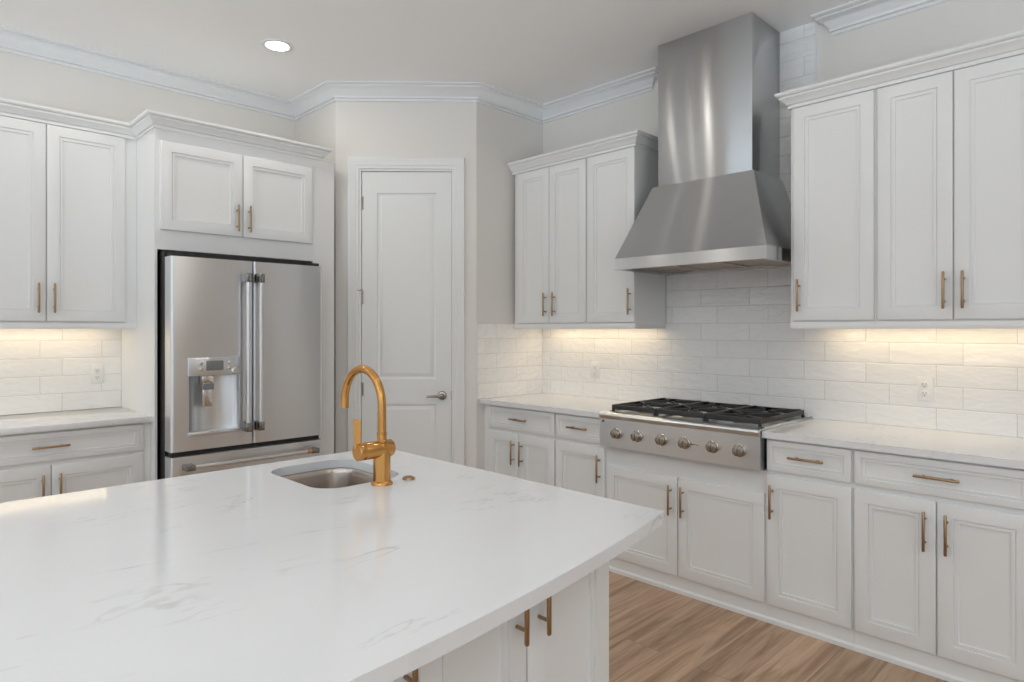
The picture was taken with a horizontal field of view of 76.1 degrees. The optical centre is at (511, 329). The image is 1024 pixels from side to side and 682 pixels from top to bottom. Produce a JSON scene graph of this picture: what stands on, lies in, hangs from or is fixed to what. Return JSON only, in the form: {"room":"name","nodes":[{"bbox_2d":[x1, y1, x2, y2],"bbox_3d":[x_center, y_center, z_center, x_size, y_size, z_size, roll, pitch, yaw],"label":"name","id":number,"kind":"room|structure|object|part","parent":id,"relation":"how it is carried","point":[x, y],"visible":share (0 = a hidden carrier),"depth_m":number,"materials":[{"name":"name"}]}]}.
{"room":"kitchen","nodes":[
{"label":"kitchen","id":0,"kind":"room"},
{"bbox_2d":[0,51,295,412],"bbox_3d":[-3.835,-0.136,2.788,6.325,3.066,0.100,0,0,-45],"label":"wall","id":1,"kind":"structure","parent":0,"point":[22,78],"depth_m":4.04,"materials":[{"name":"paint"}]},
{"bbox_2d":[0,329,120,414],"bbox_3d":[-2.760,0.223,3.771,0.897,0.520,0.008,0,0,-45],"label":"backsplash","id":2,"kind":"structure","parent":1,"relation":"attached to","point":[42,370],"depth_m":3.85,"materials":[{"name":"tile"}]},
{"bbox_2d":[90,364,103,382],"bbox_3d":[-2.528,0.271,3.988,0.072,0.116,0.010,0,0,-45],"label":"wall outlet","id":3,"kind":"object","parent":2,"relation":"attached to","point":[96,370],"visible":1,"depth_m":3.98,"materials":[{"name":"white plastic"}]},
{"bbox_2d":[0,115,136,328],"bbox_3d":[-2.600,-0.568,3.659,0.827,1.130,0.391,0,0,-45],"label":"upper cabinet","id":4,"kind":"object","parent":1,"relation":"attached to","point":[68,196],"visible":1,"depth_m":3.60,"materials":[{"name":"paint"}]},
{"bbox_3d":[-2.651,-0.574,3.401,0.375,1.063,0.020,0,0,-45],"label":"door","id":5,"kind":"part","parent":4,"relation":"part of","materials":[{"name":"paint"}]},
{"bbox_3d":[-2.522,-0.168,3.487,0.012,0.160,0.038,0,0,-45],"label":"handle","id":6,"kind":"part","parent":4,"relation":"part of","materials":[{"name":"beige metal"}]},
{"bbox_3d":[-2.472,-0.168,3.537,0.012,0.160,0.038,0,0,-45],"label":"handle","id":7,"kind":"part","parent":4,"relation":"part of","materials":[{"name":"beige metal"}]},
{"bbox_3d":[-2.505,-0.020,3.562,0.827,0.035,0.028,0,0,-45],"label":"light rail","id":8,"kind":"part","parent":4,"relation":"part of","materials":[{"name":"paint"}]},
{"bbox_3d":[-2.380,-0.574,3.668,0.374,1.063,0.020,0,0,-45],"label":"door","id":9,"kind":"part","parent":4,"relation":"part of","materials":[{"name":"paint"}]},
{"bbox_2d":[296,101,335,453],"bbox_3d":[-1.379,-0.136,4.730,0.100,3.066,0.585,0,0,-45],"label":"wall","id":10,"kind":"structure","parent":0,"point":[318,128],"depth_m":4.57,"materials":[{"name":"paint"}]},
{"bbox_2d":[336,101,475,467],"bbox_3d":[-0.728,-0.136,4.548,0.964,3.066,0.100,0,0,-1],"label":"wall","id":11,"kind":"structure","parent":0,"point":[363,129],"depth_m":4.50,"materials":[{"name":"paint"}]},
{"bbox_2d":[0,26,657,123],"bbox_3d":[-2.945,-1.615,3.144,7.944,0.108,1.850,0,0,-28],"label":"trim","id":12,"kind":"structure","parent":11,"relation":"attached to","point":[13,41],"depth_m":4.45,"materials":[{"name":"paint"}]},
{"bbox_2d":[347,157,464,465],"bbox_3d":[-0.726,0.110,4.521,0.802,2.575,0.155,0,0,-1],"label":"door","id":13,"kind":"structure","parent":11,"relation":"in","point":[406,215],"depth_m":4.51,"materials":[{"name":"paint"}]},
{"bbox_3d":[-0.519,0.457,4.482,0.140,0.062,0.067,0,0,-1],"label":"handle","id":14,"kind":"part","parent":13,"relation":"part of","materials":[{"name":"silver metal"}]},
{"bbox_2d":[0,0,854,103],"bbox_3d":[-0.678,-1.719,0.494,7.800,0.100,7.800,0,0,-45],"label":"ceiling","id":15,"kind":"structure","parent":0,"point":[541,51],"depth_m":3.68,"materials":[{"name":"paint"}]},
{"bbox_2d":[261,39,292,52],"bbox_3d":[-1.379,-1.664,3.847,0.180,0.008,0.180,0,0,-45],"label":"recessed light","id":16,"kind":"object","parent":15,"relation":"in","point":[275,45],"visible":1,"depth_m":3.84,"materials":[{"name":"paint"}]},
{"bbox_2d":[476,103,542,469],"bbox_3d":[-0.041,-0.136,4.782,0.672,3.066,0.100,0,0,-45],"label":"wall","id":17,"kind":"structure","parent":0,"point":[502,138],"depth_m":4.64,"materials":[{"name":"paint"}]},
{"bbox_2d":[477,323,542,398],"bbox_3d":[-0.004,0.221,4.741,0.659,0.524,0.008,0,0,-45],"label":"backsplash","id":18,"kind":"structure","parent":17,"relation":"attached to","point":[509,359],"depth_m":4.71,"materials":[{"name":"tile"}]},
{"bbox_2d":[609,571,947,681],"bbox_3d":[-0.678,1.447,0.494,7.800,0.100,7.800,0,0,-45],"label":"floor","id":19,"kind":"structure","parent":0,"point":[656,634],"depth_m":2.85,"materials":[{"name":"brown wood"}]},
{"bbox_2d":[0,422,150,502],"bbox_3d":[-2.531,0.955,3.539,0.897,0.884,0.653,0,0,-45],"label":"base cabinet","id":20,"kind":"object","parent":19,"relation":"on","point":[46,463],"visible":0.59,"depth_m":3.39,"materials":[{"name":"paint"}]},
{"bbox_3d":[-2.499,0.998,3.179,0.425,0.614,0.020,0,0,-45],"label":"door","id":21,"kind":"part","parent":20,"relation":"part of","materials":[{"name":"paint"}]},
{"bbox_3d":[-2.352,0.811,3.283,0.012,0.160,0.038,0,0,-45],"label":"handle","id":22,"kind":"part","parent":20,"relation":"part of","materials":[{"name":"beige metal"}]},
{"bbox_3d":[-2.333,0.594,3.313,0.160,0.012,0.038,0,0,-45],"label":"handle","id":23,"kind":"part","parent":20,"relation":"part of","materials":[{"name":"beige metal"}]},
{"bbox_3d":[-2.300,0.811,3.334,0.012,0.160,0.038,0,0,-45],"label":"handle","id":24,"kind":"part","parent":20,"relation":"part of","materials":[{"name":"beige metal"}]},
{"bbox_3d":[-2.347,0.597,3.328,0.850,0.144,0.020,0,0,-45],"label":"drawer","id":25,"kind":"part","parent":20,"relation":"part of","materials":[{"name":"paint"}]},
{"bbox_2d":[0,407,152,434],"bbox_3d":[-2.539,0.498,3.540,0.907,0.030,0.642,0,0,-45],"label":"countertop","id":26,"kind":"structure","parent":20,"relation":"on","point":[97,417],"depth_m":3.52,"materials":[{"name":"stone"}]},
{"bbox_3d":[-2.194,0.998,3.479,0.419,0.614,0.020,0,0,-45],"label":"door","id":27,"kind":"part","parent":20,"relation":"part of","materials":[{"name":"paint"}]},
{"bbox_2d":[121,128,333,480],"bbox_3d":[-1.796,0.144,4.216,1.097,2.507,0.726,0,0,-45],"label":"tall cabinet","id":28,"kind":"object","parent":19,"relation":"on","point":[195,194],"visible":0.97,"depth_m":3.89,"materials":[{"name":"paint"}]},
{"bbox_3d":[-2.203,0.144,3.856,0.013,2.507,0.668,0,0,-45],"label":"panel","id":29,"kind":"part","parent":28,"relation":"part of","materials":[{"name":"paint"}]},
{"bbox_2d":[0,97,333,160],"bbox_3d":[-1.984,-1.149,3.787,1.888,0.076,0.387,0,0,-45],"label":"crown molding","id":30,"kind":"structure","parent":28,"relation":"attached to","point":[147,120],"depth_m":3.71,"materials":[{"name":"paint"}]},
{"bbox_3d":[-1.786,-0.801,3.783,0.451,0.492,0.020,0,0,-45],"label":"door","id":31,"kind":"part","parent":28,"relation":"part of","materials":[{"name":"paint"}]},
{"bbox_3d":[-1.630,-0.661,3.897,0.012,0.160,0.038,0,0,-45],"label":"handle","id":32,"kind":"part","parent":28,"relation":"part of","materials":[{"name":"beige metal"}]},
{"bbox_3d":[-1.579,-0.661,3.946,0.012,0.160,0.038,0,0,-45],"label":"handle","id":33,"kind":"part","parent":28,"relation":"part of","materials":[{"name":"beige metal"}]},
{"bbox_3d":[-1.462,-0.801,4.103,0.448,0.492,0.020,0,0,-45],"label":"door","id":34,"kind":"part","parent":28,"relation":"part of","materials":[{"name":"paint"}]},
{"bbox_3d":[-1.481,0.144,4.568,0.153,2.507,0.668,0,0,-45],"label":"panel","id":35,"kind":"part","parent":28,"relation":"part of","materials":[{"name":"paint"}]},
{"bbox_2d":[157,250,321,479],"bbox_3d":[-1.774,0.482,4.083,0.888,1.830,0.890,0,0,-45],"label":"refrigerator","id":36,"kind":"object","parent":19,"relation":"on","point":[239,338],"visible":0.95,"depth_m":3.74,"materials":[{"name":"silver metal"}]},
{"bbox_3d":[-1.704,0.135,3.693,0.441,1.059,0.095,0,0,-45],"label":"door","id":37,"kind":"part","parent":36,"relation":"part of","materials":[{"name":"silver metal"}]},
{"bbox_3d":[-1.673,0.208,3.671,0.282,0.101,0.040,0,0,-45],"label":"dispenser panel","id":38,"kind":"part","parent":36,"relation":"part of","materials":[{"name":"silver metal"}]},
{"bbox_3d":[-1.544,1.015,3.850,0.888,0.644,0.095,0,0,-45],"label":"freezer drawer","id":39,"kind":"part","parent":36,"relation":"part of","materials":[{"name":"silver metal"}]},
{"bbox_3d":[-1.506,0.132,3.743,0.025,0.900,0.025,0,0,-45],"label":"handle","id":40,"kind":"part","parent":36,"relation":"part of","materials":[{"name":"silver metal"}]},
{"bbox_3d":[-1.472,0.747,3.777,0.770,0.025,0.025,0,0,-45],"label":"handle","id":41,"kind":"part","parent":36,"relation":"part of","materials":[{"name":"silver metal"}]},
{"bbox_3d":[-1.455,0.132,3.794,0.025,0.900,0.025,0,0,-45],"label":"handle","id":42,"kind":"part","parent":36,"relation":"part of","materials":[{"name":"silver metal"}]},
{"bbox_3d":[-1.385,0.135,4.007,0.441,1.059,0.095,0,0,-45],"label":"door","id":43,"kind":"part","parent":36,"relation":"part of","materials":[{"name":"silver metal"}]},
{"bbox_2d":[392,561,608,681],"bbox_3d":[-1.024,0.956,1.263,2.440,0.884,1.258,0,0,-45],"label":"base cabinet","id":44,"kind":"object","parent":19,"relation":"on","point":[564,637],"visible":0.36,"depth_m":1.52,"materials":[{"name":"paint"}]},
{"bbox_2d":[0,450,663,681],"bbox_3d":[-0.973,0.498,1.206,2.706,0.030,1.508,0,0,-45],"label":"countertop","id":45,"kind":"structure","parent":44,"relation":"on","point":[253,573],"depth_m":1.33,"materials":[{"name":"stone"}]},
{"bbox_2d":[280,468,372,488],"bbox_3d":[-0.598,0.606,2.207,0.358,0.184,0.454,0,0,-45],"label":"sink","id":46,"kind":"object","parent":45,"relation":"in","point":[329,477],"visible":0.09,"depth_m":2.40,"materials":[{"name":"silver metal"}]},
{"bbox_2d":[341,365,395,486],"bbox_3d":[-0.500,0.300,2.092,0.133,0.368,0.270,0,0,-45],"label":"faucet","id":47,"kind":"object","parent":45,"relation":"on","point":[381,450],"visible":1,"depth_m":2.03,"materials":[{"name":"gold metal"}]},
{"bbox_3d":[-0.468,0.317,1.983,0.023,0.088,0.013,0,0,0],"label":"lever","id":48,"kind":"part","parent":47,"relation":"part of","materials":[{"name":"gold metal"}]},
{"bbox_3d":[-0.484,0.221,2.123,0.026,0.210,0.249,0,0,-45],"label":"spout","id":49,"kind":"part","parent":47,"relation":"part of","materials":[{"name":"gold metal"}]},
{"bbox_2d":[402,475,414,479],"bbox_3d":[-0.333,0.478,2.112,0.042,0.010,0.042,0,0,-45],"label":"switch","id":50,"kind":"object","parent":45,"relation":"on","point":[407,477],"visible":1,"depth_m":2.10,"materials":[{"name":"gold metal"}]},
{"bbox_3d":[-0.401,0.915,1.062,0.605,0.780,0.020,0,0,-45],"label":"door","id":51,"kind":"part","parent":44,"relation":"part of","materials":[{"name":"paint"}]},
{"bbox_3d":[-0.190,0.612,1.230,0.012,0.160,0.038,0,0,-45],"label":"handle","id":52,"kind":"part","parent":44,"relation":"part of","materials":[{"name":"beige metal"}]},
{"bbox_3d":[-0.079,0.915,1.380,0.298,0.780,0.020,0,0,-45],"label":"door","id":53,"kind":"part","parent":44,"relation":"part of","materials":[{"name":"paint"}]},
{"bbox_3d":[0.024,0.612,1.440,0.012,0.160,0.038,0,0,-45],"label":"handle","id":54,"kind":"part","parent":44,"relation":"part of","materials":[{"name":"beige metal"}]},
{"bbox_3d":[0.075,0.612,1.491,0.012,0.160,0.038,0,0,-45],"label":"handle","id":55,"kind":"part","parent":44,"relation":"part of","materials":[{"name":"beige metal"}]},
{"bbox_3d":[0.138,0.915,1.594,0.302,0.780,0.020,0,0,-45],"label":"door","id":56,"kind":"part","parent":44,"relation":"part of","materials":[{"name":"paint"}]},
{"bbox_2d":[484,404,556,485],"bbox_3d":[0.234,0.955,4.509,0.653,0.884,0.670,0,0,-45],"label":"base cabinet","id":57,"kind":"object","parent":19,"relation":"on","point":[518,442],"visible":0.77,"depth_m":4.28,"materials":[{"name":"paint"}]},
{"bbox_3d":[-0.055,0.998,4.406,0.020,0.614,0.280,0,0,-45],"label":"door","id":58,"kind":"part","parent":57,"relation":"part of","materials":[{"name":"paint"}]},
{"bbox_3d":[0.000,0.811,4.309,0.038,0.160,0.012,0,0,-45],"label":"handle","id":59,"kind":"part","parent":57,"relation":"part of","materials":[{"name":"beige metal"}]},
{"bbox_3d":[0.042,0.594,4.279,0.038,0.012,0.160,0,0,-45],"label":"handle","id":60,"kind":"part","parent":57,"relation":"part of","materials":[{"name":"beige metal"}]},
{"bbox_3d":[0.053,0.811,4.255,0.038,0.160,0.012,0,0,-45],"label":"handle","id":61,"kind":"part","parent":57,"relation":"part of","materials":[{"name":"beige metal"}]},
{"bbox_3d":[0.056,0.597,4.293,0.020,0.144,0.598,0,0,-45],"label":"drawer","id":62,"kind":"part","parent":57,"relation":"part of","materials":[{"name":"paint"}]},
{"bbox_3d":[0.157,0.998,4.191,0.020,0.614,0.312,0,0,-45],"label":"door","id":63,"kind":"part","parent":57,"relation":"part of","materials":[{"name":"paint"}]},
{"bbox_2d":[480,393,1023,468],"bbox_3d":[1.071,0.498,3.671,0.642,0.030,3.037,0,0,-45],"label":"countertop","id":64,"kind":"structure","parent":57,"relation":"on","point":[1003,451],"depth_m":2.98,"materials":[{"name":"stone"}]},
{"bbox_2d":[599,397,812,470],"bbox_3d":[1.051,0.551,3.638,0.684,0.236,0.945,0,0,-45],"label":"cooktop","id":65,"kind":"object","parent":64,"relation":"in","point":[727,434],"visible":1,"depth_m":3.42,"materials":[{"name":"silver metal"}]},
{"bbox_3d":[0.589,0.585,3.676,0.012,0.064,0.064,0,0,-45],"label":"knob","id":66,"kind":"part","parent":65,"relation":"part of","materials":[{"name":"silver metal"}]},
{"bbox_3d":[0.684,0.585,3.579,0.012,0.064,0.064,0,0,-45],"label":"knob","id":67,"kind":"part","parent":65,"relation":"part of","materials":[{"name":"silver metal"}]},
{"bbox_3d":[0.794,0.585,3.468,0.012,0.064,0.064,0,0,-45],"label":"knob","id":68,"kind":"part","parent":65,"relation":"part of","materials":[{"name":"silver metal"}]},
{"bbox_3d":[0.861,0.572,3.450,0.088,0.195,0.945,0,0,-45],"label":"control panel","id":69,"kind":"part","parent":65,"relation":"part of","materials":[{"name":"silver metal"}]},
{"bbox_3d":[0.889,0.585,3.371,0.012,0.064,0.064,0,0,-45],"label":"knob","id":70,"kind":"part","parent":65,"relation":"part of","materials":[{"name":"silver metal"}]},
{"bbox_3d":[1.000,0.585,3.260,0.012,0.064,0.064,0,0,-45],"label":"knob","id":71,"kind":"part","parent":65,"relation":"part of","materials":[{"name":"silver metal"}]},
{"bbox_3d":[1.097,0.585,3.161,0.012,0.064,0.064,0,0,-45],"label":"knob","id":72,"kind":"part","parent":65,"relation":"part of","materials":[{"name":"silver metal"}]},
{"bbox_2d":[556,413,605,497],"bbox_3d":[0.605,0.955,4.133,0.653,0.884,0.384,0,0,-45],"label":"base cabinet","id":73,"kind":"object","parent":19,"relation":"on","point":[580,457],"visible":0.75,"depth_m":3.93,"materials":[{"name":"paint"}]},
{"bbox_3d":[0.393,0.594,3.923,0.038,0.012,0.160,0,0,-45],"label":"handle","id":74,"kind":"part","parent":73,"relation":"part of","materials":[{"name":"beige metal"}]},
{"bbox_3d":[0.407,0.597,3.937,0.020,0.144,0.373,0,0,-45],"label":"drawer","id":75,"kind":"part","parent":73,"relation":"part of","materials":[{"name":"paint"}]},
{"bbox_3d":[0.408,0.998,3.936,0.020,0.614,0.376,0,0,-45],"label":"door","id":76,"kind":"part","parent":73,"relation":"part of","materials":[{"name":"paint"}]},
{"bbox_3d":[0.499,0.811,3.803,0.038,0.160,0.012,0,0,-45],"label":"handle","id":77,"kind":"part","parent":73,"relation":"part of","materials":[{"name":"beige metal"}]},
{"bbox_2d":[606,447,766,621],"bbox_3d":[1.075,1.037,3.657,0.653,0.720,0.953,0,0,-45],"label":"base cabinet","id":78,"kind":"object","parent":19,"relation":"on","point":[710,546],"visible":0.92,"depth_m":3.37,"materials":[{"name":"paint"}]},
{"bbox_3d":[0.714,1.044,3.626,0.020,0.522,0.460,0,0,-45],"label":"door","id":79,"kind":"part","parent":78,"relation":"part of","materials":[{"name":"paint"}]},
{"bbox_3d":[0.832,0.903,3.465,0.038,0.160,0.012,0,0,-45],"label":"handle","id":80,"kind":"part","parent":78,"relation":"part of","materials":[{"name":"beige metal"}]},
{"bbox_3d":[0.884,0.903,3.413,0.038,0.160,0.012,0,0,-45],"label":"handle","id":81,"kind":"part","parent":78,"relation":"part of","materials":[{"name":"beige metal"}]},
{"bbox_3d":[0.880,1.384,3.464,0.011,0.026,0.953,0,0,-45],"label":"molding","id":82,"kind":"part","parent":78,"relation":"part of","materials":[{"name":"paint"}]},
{"bbox_3d":[1.044,1.044,3.292,0.020,0.522,0.463,0,0,-45],"label":"door","id":83,"kind":"part","parent":78,"relation":"part of","materials":[{"name":"paint"}]},
{"bbox_2d":[766,438,853,649],"bbox_3d":[1.546,0.955,3.179,0.653,0.884,0.386,0,0,-45],"label":"base cabinet","id":84,"kind":"object","parent":19,"relation":"on","point":[810,487],"visible":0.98,"depth_m":2.97,"materials":[{"name":"paint"}]},
{"bbox_3d":[1.216,0.811,3.076,0.038,0.160,0.012,0,0,-45],"label":"handle","id":85,"kind":"part","parent":84,"relation":"part of","materials":[{"name":"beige metal"}]},
{"bbox_3d":[1.333,0.594,2.969,0.038,0.012,0.160,0,0,-45],"label":"handle","id":86,"kind":"part","parent":84,"relation":"part of","materials":[{"name":"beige metal"}]},
{"bbox_3d":[1.348,0.597,2.984,0.020,0.144,0.374,0,0,-45],"label":"drawer","id":87,"kind":"part","parent":84,"relation":"part of","materials":[{"name":"paint"}]},
{"bbox_3d":[1.351,1.384,2.987,0.011,0.026,0.386,0,0,-45],"label":"molding","id":88,"kind":"part","parent":84,"relation":"part of","materials":[{"name":"paint"}]},
{"bbox_2d":[853,449,1023,681],"bbox_3d":[1.904,0.955,2.817,0.653,0.884,0.631,0,0,-45],"label":"base cabinet","id":89,"kind":"object","parent":19,"relation":"on","point":[939,543],"visible":1,"depth_m":2.60,"materials":[{"name":"paint"}]},
{"bbox_3d":[1.595,0.998,2.733,0.020,0.614,0.303,0,0,-45],"label":"door","id":90,"kind":"part","parent":89,"relation":"part of","materials":[{"name":"paint"}]},
{"bbox_3d":[1.709,1.384,2.624,0.011,0.026,0.631,0,0,-45],"label":"molding","id":91,"kind":"part","parent":89,"relation":"part of","materials":[{"name":"paint"}]},
{"bbox_3d":[1.656,0.811,2.630,0.038,0.160,0.012,0,0,-45],"label":"handle","id":92,"kind":"part","parent":89,"relation":"part of","materials":[{"name":"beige metal"}]},
{"bbox_3d":[1.691,0.594,2.607,0.038,0.012,0.160,0,0,-45],"label":"handle","id":93,"kind":"part","parent":89,"relation":"part of","materials":[{"name":"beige metal"}]},
{"bbox_3d":[1.705,0.597,2.621,0.020,0.144,0.618,0,0,-45],"label":"drawer","id":94,"kind":"part","parent":89,"relation":"part of","materials":[{"name":"paint"}]},
{"bbox_3d":[1.708,0.811,2.577,0.038,0.160,0.012,0,0,-45],"label":"handle","id":95,"kind":"part","parent":89,"relation":"part of","materials":[{"name":"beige metal"}]},
{"bbox_3d":[1.814,0.998,2.511,0.020,0.614,0.309,0,0,-45],"label":"door","id":96,"kind":"part","parent":89,"relation":"part of","materials":[{"name":"paint"}]},
{"bbox_2d":[543,0,1023,153],"bbox_3d":[2.466,-0.136,2.790,0.100,3.066,6.455,0,0,-45],"label":"wall","id":97,"kind":"structure","parent":0,"point":[950,24],"depth_m":3.35,"materials":[{"name":"paint"}]},
{"bbox_2d":[514,157,587,328],"bbox_3d":[0.355,-0.568,4.577,0.391,1.130,0.667,0,0,-45],"label":"upper cabinet","id":98,"kind":"object","parent":97,"relation":"attached to","point":[551,201],"visible":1,"depth_m":4.43,"materials":[{"name":"paint"}]},
{"bbox_3d":[0.152,-0.574,4.573,0.020,1.063,0.294,0,0,-45],"label":"door","id":99,"kind":"part","parent":98,"relation":"part of","materials":[{"name":"paint"}]},
{"bbox_3d":[0.220,-0.168,4.464,0.038,0.160,0.012,0,0,-45],"label":"handle","id":100,"kind":"part","parent":98,"relation":"part of","materials":[{"name":"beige metal"}]},
{"bbox_3d":[0.259,-0.020,4.482,0.028,0.035,0.667,0,0,-45],"label":"light rail","id":101,"kind":"part","parent":98,"relation":"part of","materials":[{"name":"paint"}]},
{"bbox_3d":[0.277,-0.168,4.405,0.038,0.160,0.012,0,0,-45],"label":"handle","id":102,"kind":"part","parent":98,"relation":"part of","materials":[{"name":"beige metal"}]},
{"bbox_3d":[0.370,-0.574,4.353,0.020,1.063,0.315,0,0,-45],"label":"door","id":103,"kind":"part","parent":98,"relation":"part of","materials":[{"name":"paint"}]},
{"bbox_2d":[587,146,665,328],"bbox_3d":[0.721,-0.568,4.206,0.391,1.130,0.373,0,0,-45],"label":"upper cabinet","id":104,"kind":"object","parent":97,"relation":"attached to","point":[619,182],"visible":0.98,"depth_m":4.09,"materials":[{"name":"paint"}]},
{"bbox_2d":[507,130,657,174],"bbox_3d":[0.496,-1.149,4.423,0.391,0.076,1.111,0,0,-45],"label":"crown molding","id":105,"kind":"structure","parent":104,"relation":"on","point":[638,138],"depth_m":4.19,"materials":[{"name":"paint"}]},
{"bbox_3d":[0.618,-0.574,4.101,0.020,1.063,0.365,0,0,-45],"label":"door","id":106,"kind":"part","parent":104,"relation":"part of","materials":[{"name":"paint"}]},
{"bbox_3d":[0.737,-0.020,4.221,0.342,0.035,0.373,0,0,-45],"label":"light rail","id":107,"kind":"part","parent":104,"relation":"part of","materials":[{"name":"paint"}]},
{"bbox_3d":[0.708,-0.168,3.968,0.038,0.160,0.012,0,0,-45],"label":"handle","id":108,"kind":"part","parent":104,"relation":"part of","materials":[{"name":"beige metal"}]},
{"bbox_2d":[614,12,790,274],"bbox_3d":[1.111,-1.006,3.687,0.554,1.323,0.910,0,0,-45],"label":"range hood","id":109,"kind":"object","parent":97,"relation":"attached to","point":[720,202],"visible":0.99,"depth_m":3.57,"materials":[{"name":"silver metal"}]},
{"bbox_2d":[543,21,1023,437],"bbox_3d":[1.301,-0.592,3.893,0.008,2.150,3.031,0,0,-45],"label":"backsplash","id":110,"kind":"structure","parent":97,"relation":"attached to","point":[727,337],"depth_m":3.65,"materials":[{"name":"tile"}]},
{"bbox_2d":[591,362,598,377],"bbox_3d":[0.585,0.287,4.607,0.010,0.116,0.072,0,0,-45],"label":"wall outlet","id":111,"kind":"object","parent":110,"relation":"attached to","point":[594,365],"visible":1,"depth_m":4.60,"materials":[{"name":"white plastic"}]},
{"bbox_2d":[916,377,932,400],"bbox_3d":[2.000,0.289,3.172,0.010,0.116,0.072,0,0,-45],"label":"wall outlet","id":112,"kind":"object","parent":110,"relation":"attached to","point":[924,385],"visible":1,"depth_m":3.17,"materials":[{"name":"white plastic"}]},
{"bbox_2d":[921,381,928,387],"bbox_3d":[1.999,0.267,3.171,0.005,0.033,0.033,0,0,-45],"label":"receptacle","id":113,"kind":"object","parent":112,"relation":"attached to","point":[924,384],"depth_m":3.17,"materials":[{"name":"white plastic"}]},
{"bbox_2d":[921,390,928,396],"bbox_3d":[1.999,0.311,3.171,0.005,0.033,0.033,0,0,-45],"label":"receptacle","id":114,"kind":"object","parent":112,"relation":"attached to","point":[924,393],"depth_m":3.17,"materials":[{"name":"white plastic"}]},
{"bbox_2d":[816,22,817,82],"bbox_3d":[1.650,-0.856,3.540,0.009,1.626,0.008,0,0,-45],"label":"trim","id":115,"kind":"structure","parent":97,"relation":"attached to","point":[816,22],"depth_m":3.54,"materials":[{"name":"paint"}]},
{"bbox_2d":[790,89,876,328],"bbox_3d":[1.648,-0.568,3.267,0.391,1.130,0.394,0,0,-45],"label":"upper cabinet","id":116,"kind":"object","parent":97,"relation":"attached to","point":[834,141],"visible":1,"depth_m":3.15,"materials":[{"name":"paint"}]},
{"bbox_3d":[1.419,-0.168,3.248,0.038,0.160,0.012,0,0,-45],"label":"handle","id":117,"kind":"part","parent":116,"relation":"part of","materials":[{"name":"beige metal"}]},
{"bbox_3d":[1.663,-0.020,3.282,0.342,0.035,0.394,0,0,-45],"label":"light rail","id":118,"kind":"part","parent":116,"relation":"part of","materials":[{"name":"paint"}]},
{"bbox_2d":[774,30,1023,110],"bbox_3d":[1.840,-1.149,3.061,0.391,0.076,1.072,0,0,-45],"label":"crown molding","id":119,"kind":"structure","parent":116,"relation":"on","point":[1011,44],"depth_m":2.90,"materials":[{"name":"paint"}]},
{"bbox_2d":[810,0,949,35],"bbox_3d":[3.142,-1.615,1.969,0.094,0.108,4.336,0,0,-45],"label":"trim","id":120,"kind":"structure","parent":97,"relation":"attached to","point":[856,14],"depth_m":3.34,"materials":[{"name":"paint"}]},
{"bbox_2d":[876,54,1023,328],"bbox_3d":[2.004,-0.568,2.906,0.391,1.130,0.618,0,0,-45],"label":"upper cabinet","id":121,"kind":"object","parent":97,"relation":"attached to","point":[950,144],"visible":1,"depth_m":2.80,"materials":[{"name":"paint"}]},
{"bbox_3d":[1.790,-0.574,2.913,0.020,1.063,0.293,0,0,-45],"label":"door","id":122,"kind":"part","parent":121,"relation":"part of","materials":[{"name":"paint"}]},
{"bbox_3d":[1.852,-0.168,2.808,0.038,0.160,0.012,0,0,-45],"label":"handle","id":123,"kind":"part","parent":121,"relation":"part of","materials":[{"name":"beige metal"}]},
{"bbox_3d":[1.907,-0.020,2.811,0.028,0.035,0.618,0,0,-45],"label":"light rail","id":124,"kind":"part","parent":121,"relation":"part of","materials":[{"name":"paint"}]},
{"bbox_3d":[1.901,-0.168,2.759,0.038,0.160,0.012,0,0,-45],"label":"handle","id":125,"kind":"part","parent":121,"relation":"part of","materials":[{"name":"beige metal"}]},
{"bbox_3d":[2.004,-0.574,2.696,0.020,1.063,0.305,0,0,-45],"label":"door","id":126,"kind":"part","parent":121,"relation":"part of","materials":[{"name":"paint"}]}
]}

